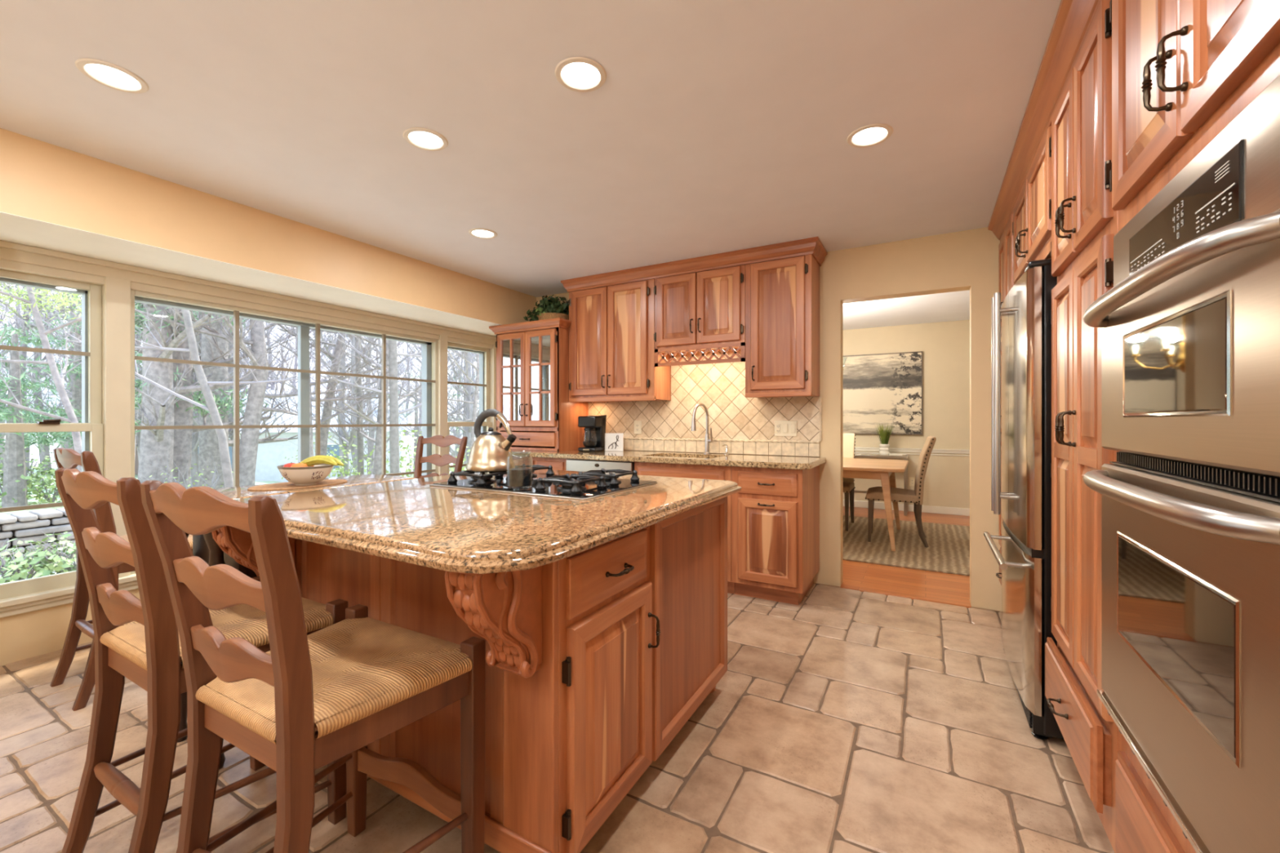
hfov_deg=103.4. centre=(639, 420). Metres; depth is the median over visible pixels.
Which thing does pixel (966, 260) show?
wall
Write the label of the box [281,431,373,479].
shrub
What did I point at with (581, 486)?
gas cooktop
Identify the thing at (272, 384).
tree
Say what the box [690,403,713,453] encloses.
faucet
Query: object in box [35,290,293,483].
pine tree
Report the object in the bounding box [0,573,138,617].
trim
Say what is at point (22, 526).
stone wall
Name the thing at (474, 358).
tree
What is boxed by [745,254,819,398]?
upper cabinet
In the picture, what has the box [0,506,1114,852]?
floor
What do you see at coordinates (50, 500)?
shrub
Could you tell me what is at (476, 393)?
bare tree
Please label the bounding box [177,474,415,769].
table
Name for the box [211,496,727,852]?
kitchen island
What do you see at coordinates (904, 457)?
console table
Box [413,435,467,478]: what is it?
stool
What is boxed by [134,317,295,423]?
tree
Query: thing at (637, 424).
receptacle
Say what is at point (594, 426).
coffee maker
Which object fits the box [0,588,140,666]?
wall
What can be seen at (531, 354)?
hutch
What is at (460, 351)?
tree
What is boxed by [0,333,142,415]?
house
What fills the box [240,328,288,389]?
tree
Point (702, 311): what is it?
upper cabinet
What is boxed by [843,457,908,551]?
dining table
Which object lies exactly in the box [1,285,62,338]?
tree
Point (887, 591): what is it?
threshold
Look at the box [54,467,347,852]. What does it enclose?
stool
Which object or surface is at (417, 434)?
tree
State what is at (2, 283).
tree
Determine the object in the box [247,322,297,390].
tree
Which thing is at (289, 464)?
apple
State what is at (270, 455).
house
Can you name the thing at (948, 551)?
dining rug
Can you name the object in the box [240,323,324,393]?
tree
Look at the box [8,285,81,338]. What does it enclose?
tree
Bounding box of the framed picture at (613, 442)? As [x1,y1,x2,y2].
[604,433,623,451]
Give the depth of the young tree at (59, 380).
5.59 m
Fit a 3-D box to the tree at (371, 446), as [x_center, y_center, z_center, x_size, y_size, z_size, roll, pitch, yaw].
[-11.370,-1.948,21.210,4.554,10.273,4.469,0,0,0]
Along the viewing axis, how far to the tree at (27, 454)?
19.03 m
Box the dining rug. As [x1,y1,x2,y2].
[843,515,969,576]
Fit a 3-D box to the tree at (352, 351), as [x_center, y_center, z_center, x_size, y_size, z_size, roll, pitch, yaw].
[-10.190,-4.361,16.787,6.170,14.287,6.349,0,0,15]
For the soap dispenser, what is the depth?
3.88 m
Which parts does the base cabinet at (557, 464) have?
drawer, drawer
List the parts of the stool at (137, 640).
leg, rail, rail, rail, seat frame, leg, seat, seat frame, leg, leg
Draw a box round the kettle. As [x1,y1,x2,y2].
[466,408,516,471]
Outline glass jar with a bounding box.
[507,451,532,488]
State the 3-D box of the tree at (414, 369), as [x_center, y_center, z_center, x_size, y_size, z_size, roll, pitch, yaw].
[-18.939,-4.509,43.518,4.469,10.273,4.554,0,0,39]
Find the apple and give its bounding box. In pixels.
[283,462,295,466]
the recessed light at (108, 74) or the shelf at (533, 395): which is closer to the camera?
the recessed light at (108, 74)
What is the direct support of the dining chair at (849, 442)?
on the dining rug
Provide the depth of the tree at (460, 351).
45.45 m
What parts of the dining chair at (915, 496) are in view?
leg, leg, seat, leg, leg, backrest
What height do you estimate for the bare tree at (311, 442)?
7.290 m
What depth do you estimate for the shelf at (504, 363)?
4.67 m
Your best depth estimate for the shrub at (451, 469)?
10.79 m
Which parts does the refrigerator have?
handle, handle, handle, door, freezer drawer, door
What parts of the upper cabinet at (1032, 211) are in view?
handle, panel, door, handle, panel, door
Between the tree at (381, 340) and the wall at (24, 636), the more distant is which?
the tree at (381, 340)
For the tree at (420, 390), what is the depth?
40.15 m
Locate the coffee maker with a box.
[577,414,606,452]
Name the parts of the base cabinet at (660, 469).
drawer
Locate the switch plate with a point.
(787, 428)
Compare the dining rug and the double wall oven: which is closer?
the double wall oven
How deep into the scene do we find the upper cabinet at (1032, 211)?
2.08 m
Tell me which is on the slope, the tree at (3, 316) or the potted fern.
the tree at (3, 316)
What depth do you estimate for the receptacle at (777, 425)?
3.77 m
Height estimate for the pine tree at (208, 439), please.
10.189 m
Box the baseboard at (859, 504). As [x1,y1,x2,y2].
[843,499,969,515]
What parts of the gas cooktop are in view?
burner, burner, knob, trim frame, glass, burner, burner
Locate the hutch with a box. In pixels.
[488,317,588,451]
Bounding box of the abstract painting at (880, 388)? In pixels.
[843,351,922,435]
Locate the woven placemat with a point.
(282, 486)
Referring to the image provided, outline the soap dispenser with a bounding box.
[722,444,728,454]
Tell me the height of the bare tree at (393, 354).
8.088 m
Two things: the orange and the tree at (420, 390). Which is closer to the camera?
the orange
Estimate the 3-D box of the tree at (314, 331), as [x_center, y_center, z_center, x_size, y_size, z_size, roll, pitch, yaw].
[-29.194,-7.267,46.608,4.469,10.273,4.554,0,0,4]
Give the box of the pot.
[879,444,889,454]
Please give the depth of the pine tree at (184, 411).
9.56 m
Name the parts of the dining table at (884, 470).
leg, leg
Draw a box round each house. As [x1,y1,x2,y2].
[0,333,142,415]
[134,389,275,474]
[197,392,410,482]
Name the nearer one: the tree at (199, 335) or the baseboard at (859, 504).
the baseboard at (859, 504)
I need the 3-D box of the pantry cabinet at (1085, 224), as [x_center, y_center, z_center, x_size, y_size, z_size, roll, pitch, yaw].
[1.574,-0.007,1.392,0.711,2.375,0.659,0,0,29]
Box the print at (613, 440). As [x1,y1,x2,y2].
[608,435,618,448]
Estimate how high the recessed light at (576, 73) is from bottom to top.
0.005 m
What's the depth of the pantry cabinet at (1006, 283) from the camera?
2.87 m
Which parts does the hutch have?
door, drawer, cornice, door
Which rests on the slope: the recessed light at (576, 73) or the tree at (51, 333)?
the tree at (51, 333)
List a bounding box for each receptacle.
[635,423,639,431]
[775,423,780,433]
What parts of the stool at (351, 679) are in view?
leg, rail, rail, rail, seat frame, leg, seat, leg, seat frame, leg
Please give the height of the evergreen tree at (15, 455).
3.656 m
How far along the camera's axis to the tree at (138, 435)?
18.69 m
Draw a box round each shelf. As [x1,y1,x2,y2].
[502,360,550,368]
[502,393,550,397]
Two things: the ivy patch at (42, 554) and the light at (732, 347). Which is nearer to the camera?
the light at (732, 347)
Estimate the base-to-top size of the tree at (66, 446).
11.616 m
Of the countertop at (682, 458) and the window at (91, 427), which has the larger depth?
the countertop at (682, 458)
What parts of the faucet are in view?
handle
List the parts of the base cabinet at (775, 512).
handle, handle, panel, drawer, door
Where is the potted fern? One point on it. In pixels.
(552, 308)
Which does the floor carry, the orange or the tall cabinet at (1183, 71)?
the tall cabinet at (1183, 71)
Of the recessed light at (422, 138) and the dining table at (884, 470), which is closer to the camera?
the recessed light at (422, 138)
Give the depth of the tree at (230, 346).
17.65 m
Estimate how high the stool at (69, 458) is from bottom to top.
1.062 m
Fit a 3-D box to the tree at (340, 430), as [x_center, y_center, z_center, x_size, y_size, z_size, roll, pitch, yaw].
[-10.721,-3.037,17.402,5.344,11.616,5.476,0,0,-13]
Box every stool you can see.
[49,447,192,711]
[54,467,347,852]
[140,480,485,852]
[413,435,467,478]
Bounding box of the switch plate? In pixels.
[774,421,796,436]
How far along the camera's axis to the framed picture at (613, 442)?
4.33 m
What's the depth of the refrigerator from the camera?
1.91 m
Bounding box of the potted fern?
[523,294,568,321]
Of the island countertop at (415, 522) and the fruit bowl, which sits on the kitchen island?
the island countertop at (415, 522)
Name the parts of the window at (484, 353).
sash, sash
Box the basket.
[537,312,568,319]
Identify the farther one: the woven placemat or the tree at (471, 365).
the tree at (471, 365)
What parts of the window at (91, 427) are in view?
sash, sash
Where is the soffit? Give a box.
[0,211,501,336]
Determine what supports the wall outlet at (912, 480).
attached to the wall at (944, 346)
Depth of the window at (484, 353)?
5.18 m
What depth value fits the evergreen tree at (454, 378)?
21.70 m
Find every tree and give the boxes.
[0,282,81,448]
[0,282,179,471]
[0,283,43,329]
[0,283,81,474]
[0,284,71,474]
[0,285,64,337]
[0,285,379,486]
[0,287,32,328]
[0,288,81,472]
[0,288,365,488]
[0,305,142,468]
[0,322,141,507]
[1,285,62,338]
[5,291,81,422]
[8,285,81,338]
[14,299,142,418]
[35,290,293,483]
[42,295,142,460]
[48,290,142,459]
[61,304,315,488]
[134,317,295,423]
[134,319,251,487]
[135,302,312,488]
[135,312,297,438]
[191,311,314,478]
[192,311,295,425]
[239,318,277,390]
[239,318,324,393]
[240,320,275,390]
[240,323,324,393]
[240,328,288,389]
[244,325,404,457]
[245,326,402,476]
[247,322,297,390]
[264,321,464,456]
[266,327,334,391]
[266,334,422,475]
[275,324,321,391]
[277,328,348,394]
[287,325,475,476]
[295,329,422,472]
[311,331,333,380]
[311,332,470,474]
[311,333,351,387]
[312,331,412,474]
[321,336,422,423]
[322,332,362,392]
[349,337,415,413]
[371,339,413,391]
[372,342,479,440]
[372,369,462,475]
[381,340,422,435]
[396,347,448,431]
[398,343,479,452]
[398,351,476,427]
[404,343,422,408]
[404,350,479,463]
[416,344,476,471]
[419,368,479,439]
[447,351,479,468]
[448,364,479,440]
[449,351,479,413]
[450,351,479,439]
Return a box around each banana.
[300,455,337,466]
[307,456,344,466]
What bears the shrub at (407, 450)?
on the slope
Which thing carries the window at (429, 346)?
in the wall at (24, 636)
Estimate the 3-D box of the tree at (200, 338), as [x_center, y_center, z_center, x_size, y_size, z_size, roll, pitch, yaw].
[-15.325,-3.338,16.936,5.476,11.616,5.344,0,0,21]
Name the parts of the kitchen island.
knee panel, panel, knee panel, panel, rail, drawer, door, panel, handle, handle, panel, panel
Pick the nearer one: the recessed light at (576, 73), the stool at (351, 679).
the stool at (351, 679)
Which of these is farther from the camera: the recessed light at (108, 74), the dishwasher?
the dishwasher
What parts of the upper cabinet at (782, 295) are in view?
handle, door, panel, light rail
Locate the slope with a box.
[0,290,479,579]
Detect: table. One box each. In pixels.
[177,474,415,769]
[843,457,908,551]
[853,453,907,515]
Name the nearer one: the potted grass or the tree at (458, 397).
the potted grass
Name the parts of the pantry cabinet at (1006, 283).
handle, door, drawer, panel, door, panel, panel, panel, door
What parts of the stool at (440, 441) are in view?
leg, rail, rail, rail, leg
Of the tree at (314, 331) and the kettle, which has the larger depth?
the tree at (314, 331)
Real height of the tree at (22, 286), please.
10.273 m
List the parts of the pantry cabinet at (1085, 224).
handle, door, handle, handle, panel, panel, panel, door, handle, handle, drawer, panel, panel, panel, door, door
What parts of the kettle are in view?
lid, spout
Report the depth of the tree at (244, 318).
33.59 m
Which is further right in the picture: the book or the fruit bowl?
the book
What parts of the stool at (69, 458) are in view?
rail, leg, leg, seat frame, seat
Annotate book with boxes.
[888,453,902,455]
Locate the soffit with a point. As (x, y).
(15, 228)
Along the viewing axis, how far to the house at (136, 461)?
22.80 m
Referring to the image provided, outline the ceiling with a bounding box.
[0,0,1061,329]
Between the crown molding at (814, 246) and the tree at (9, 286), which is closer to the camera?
the crown molding at (814, 246)
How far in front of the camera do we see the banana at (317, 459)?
2.07 m
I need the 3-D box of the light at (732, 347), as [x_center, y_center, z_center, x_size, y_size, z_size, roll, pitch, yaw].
[0.467,-0.545,3.843,0.690,0.020,0.040,0,0,29]
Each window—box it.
[0,269,103,599]
[130,289,437,573]
[447,342,491,475]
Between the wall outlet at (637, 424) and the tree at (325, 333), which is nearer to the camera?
the wall outlet at (637, 424)
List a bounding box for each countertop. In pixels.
[235,467,741,573]
[511,449,826,469]
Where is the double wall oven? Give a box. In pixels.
[1083,74,1279,852]
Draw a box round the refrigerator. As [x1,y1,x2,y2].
[983,258,1064,740]
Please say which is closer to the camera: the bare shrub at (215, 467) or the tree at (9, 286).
the bare shrub at (215, 467)
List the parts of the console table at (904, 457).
rail, leg, leg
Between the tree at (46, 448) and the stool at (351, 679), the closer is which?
the stool at (351, 679)
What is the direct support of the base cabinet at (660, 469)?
on the floor
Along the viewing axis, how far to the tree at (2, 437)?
16.81 m
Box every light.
[75,57,149,93]
[402,127,448,151]
[468,227,497,238]
[555,56,606,92]
[662,346,737,353]
[846,123,893,147]
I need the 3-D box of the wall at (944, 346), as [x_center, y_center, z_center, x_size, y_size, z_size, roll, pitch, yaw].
[2.981,-0.045,6.896,4.800,2.450,0.100,0,0,29]
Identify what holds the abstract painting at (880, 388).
attached to the wall at (944, 346)
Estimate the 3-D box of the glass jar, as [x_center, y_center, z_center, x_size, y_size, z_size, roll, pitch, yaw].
[-0.455,0.187,1.908,0.096,0.136,0.096,0,0,29]
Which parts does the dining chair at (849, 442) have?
leg, seat, backrest, leg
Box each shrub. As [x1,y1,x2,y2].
[0,443,61,507]
[0,457,77,503]
[134,451,233,488]
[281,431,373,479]
[357,411,471,477]
[449,435,472,471]
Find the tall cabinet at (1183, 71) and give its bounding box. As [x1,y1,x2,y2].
[1109,0,1279,852]
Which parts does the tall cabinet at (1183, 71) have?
panel, drawer, door, handle, handle, door, panel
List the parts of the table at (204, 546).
turned leg, turned leg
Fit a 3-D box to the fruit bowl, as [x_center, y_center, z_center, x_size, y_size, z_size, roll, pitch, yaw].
[-1.361,0.222,2.062,0.198,0.079,0.198,0,0,29]
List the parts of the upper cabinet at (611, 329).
panel, door, light rail, door, panel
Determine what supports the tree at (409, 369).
on the slope
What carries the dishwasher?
on the floor
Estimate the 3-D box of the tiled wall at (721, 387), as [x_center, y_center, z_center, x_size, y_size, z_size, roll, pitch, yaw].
[0.413,-0.147,4.132,2.052,0.825,0.020,0,0,29]
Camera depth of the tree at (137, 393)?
17.28 m
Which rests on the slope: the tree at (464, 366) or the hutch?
the tree at (464, 366)
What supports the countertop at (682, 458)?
on the base cabinet at (557, 464)
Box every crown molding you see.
[560,236,826,292]
[987,0,1101,241]
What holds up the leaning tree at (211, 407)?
on the slope
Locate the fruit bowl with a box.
[276,463,333,485]
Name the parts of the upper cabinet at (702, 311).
door, panel, handle, panel, door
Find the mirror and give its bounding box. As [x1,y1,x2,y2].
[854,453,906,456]
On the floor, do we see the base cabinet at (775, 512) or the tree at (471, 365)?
the base cabinet at (775, 512)
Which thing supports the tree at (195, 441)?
on the slope
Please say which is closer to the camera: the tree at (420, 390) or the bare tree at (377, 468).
the bare tree at (377, 468)
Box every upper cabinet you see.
[568,278,671,402]
[653,264,745,366]
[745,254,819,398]
[1013,125,1051,284]
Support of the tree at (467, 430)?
on the slope
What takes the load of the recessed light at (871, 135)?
in the ceiling
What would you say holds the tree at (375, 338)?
on the slope
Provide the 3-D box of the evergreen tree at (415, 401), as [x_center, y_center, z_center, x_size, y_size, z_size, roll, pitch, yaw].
[-11.304,0.475,26.157,5.543,6.140,4.001,0,0,-3]
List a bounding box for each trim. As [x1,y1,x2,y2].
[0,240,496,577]
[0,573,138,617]
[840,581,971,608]
[854,447,969,456]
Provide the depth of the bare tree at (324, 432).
11.93 m
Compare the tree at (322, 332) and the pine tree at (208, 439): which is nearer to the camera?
the pine tree at (208, 439)
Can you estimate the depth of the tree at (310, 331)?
38.55 m
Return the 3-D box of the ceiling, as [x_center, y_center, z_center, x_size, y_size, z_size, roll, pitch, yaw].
[0.438,-1.272,2.521,4.920,0.135,10.220,0,0,29]
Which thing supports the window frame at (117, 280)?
attached to the wall at (24, 636)
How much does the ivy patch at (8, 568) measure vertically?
0.557 m
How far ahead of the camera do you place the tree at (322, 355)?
31.85 m
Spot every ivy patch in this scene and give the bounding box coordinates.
[0,530,76,582]
[0,536,75,583]
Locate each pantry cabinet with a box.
[995,213,1013,585]
[1044,0,1118,852]
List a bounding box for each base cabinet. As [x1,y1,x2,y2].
[512,456,568,470]
[634,462,734,594]
[731,465,819,604]
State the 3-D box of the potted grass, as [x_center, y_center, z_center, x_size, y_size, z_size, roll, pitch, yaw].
[3.143,0.232,6.461,0.291,0.420,0.292,0,0,-12]
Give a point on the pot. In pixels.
(884, 449)
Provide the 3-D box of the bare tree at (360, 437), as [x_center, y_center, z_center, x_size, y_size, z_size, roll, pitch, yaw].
[-6.683,-2.067,13.395,5.327,9.042,4.852,0,0,-6]
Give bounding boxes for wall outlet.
[634,420,641,434]
[909,477,915,486]
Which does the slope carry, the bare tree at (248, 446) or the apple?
the bare tree at (248, 446)
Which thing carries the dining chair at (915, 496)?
on the dining rug
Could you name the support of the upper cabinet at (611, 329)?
attached to the wall at (966, 260)
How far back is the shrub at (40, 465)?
9.88 m
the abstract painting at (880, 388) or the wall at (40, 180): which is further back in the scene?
the abstract painting at (880, 388)
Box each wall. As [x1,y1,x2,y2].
[0,128,536,324]
[0,507,75,573]
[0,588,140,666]
[536,226,1001,611]
[588,348,822,457]
[843,320,969,508]
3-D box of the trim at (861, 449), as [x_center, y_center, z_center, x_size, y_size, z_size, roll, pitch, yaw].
[2.099,0.404,5.334,4.803,0.083,3.493,0,0,29]
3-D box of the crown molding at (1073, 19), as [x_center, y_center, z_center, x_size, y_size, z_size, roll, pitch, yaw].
[1.460,-1.149,1.821,0.072,0.109,3.007,0,0,29]
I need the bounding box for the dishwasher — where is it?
[566,458,634,473]
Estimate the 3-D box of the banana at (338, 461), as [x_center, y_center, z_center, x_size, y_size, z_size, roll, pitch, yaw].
[-1.314,0.170,2.106,0.154,0.042,0.040,0,0,-13]
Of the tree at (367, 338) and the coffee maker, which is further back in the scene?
the tree at (367, 338)
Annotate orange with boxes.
[290,462,307,466]
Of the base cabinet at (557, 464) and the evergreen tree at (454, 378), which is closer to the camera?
the base cabinet at (557, 464)
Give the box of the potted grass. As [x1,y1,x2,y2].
[874,422,895,454]
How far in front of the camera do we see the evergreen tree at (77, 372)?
11.81 m
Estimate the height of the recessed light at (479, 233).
0.005 m
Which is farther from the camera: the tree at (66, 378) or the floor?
the tree at (66, 378)
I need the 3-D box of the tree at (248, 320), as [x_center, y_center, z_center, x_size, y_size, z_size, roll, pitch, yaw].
[-30.728,-5.428,39.517,4.469,10.273,4.554,0,0,13]
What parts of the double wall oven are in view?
trim, handle, handle, door, door, control panel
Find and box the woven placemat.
[247,479,347,490]
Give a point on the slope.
(34, 450)
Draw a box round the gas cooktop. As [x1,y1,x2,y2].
[430,463,657,500]
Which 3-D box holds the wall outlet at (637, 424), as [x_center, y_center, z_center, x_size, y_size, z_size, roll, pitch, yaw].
[-0.021,0.062,4.372,0.072,0.115,0.010,0,0,29]
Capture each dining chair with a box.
[843,433,855,531]
[865,435,936,547]
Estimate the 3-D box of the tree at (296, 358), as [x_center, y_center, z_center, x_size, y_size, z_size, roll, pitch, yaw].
[-30.644,-7.510,45.069,5.476,11.616,5.344,0,0,-44]

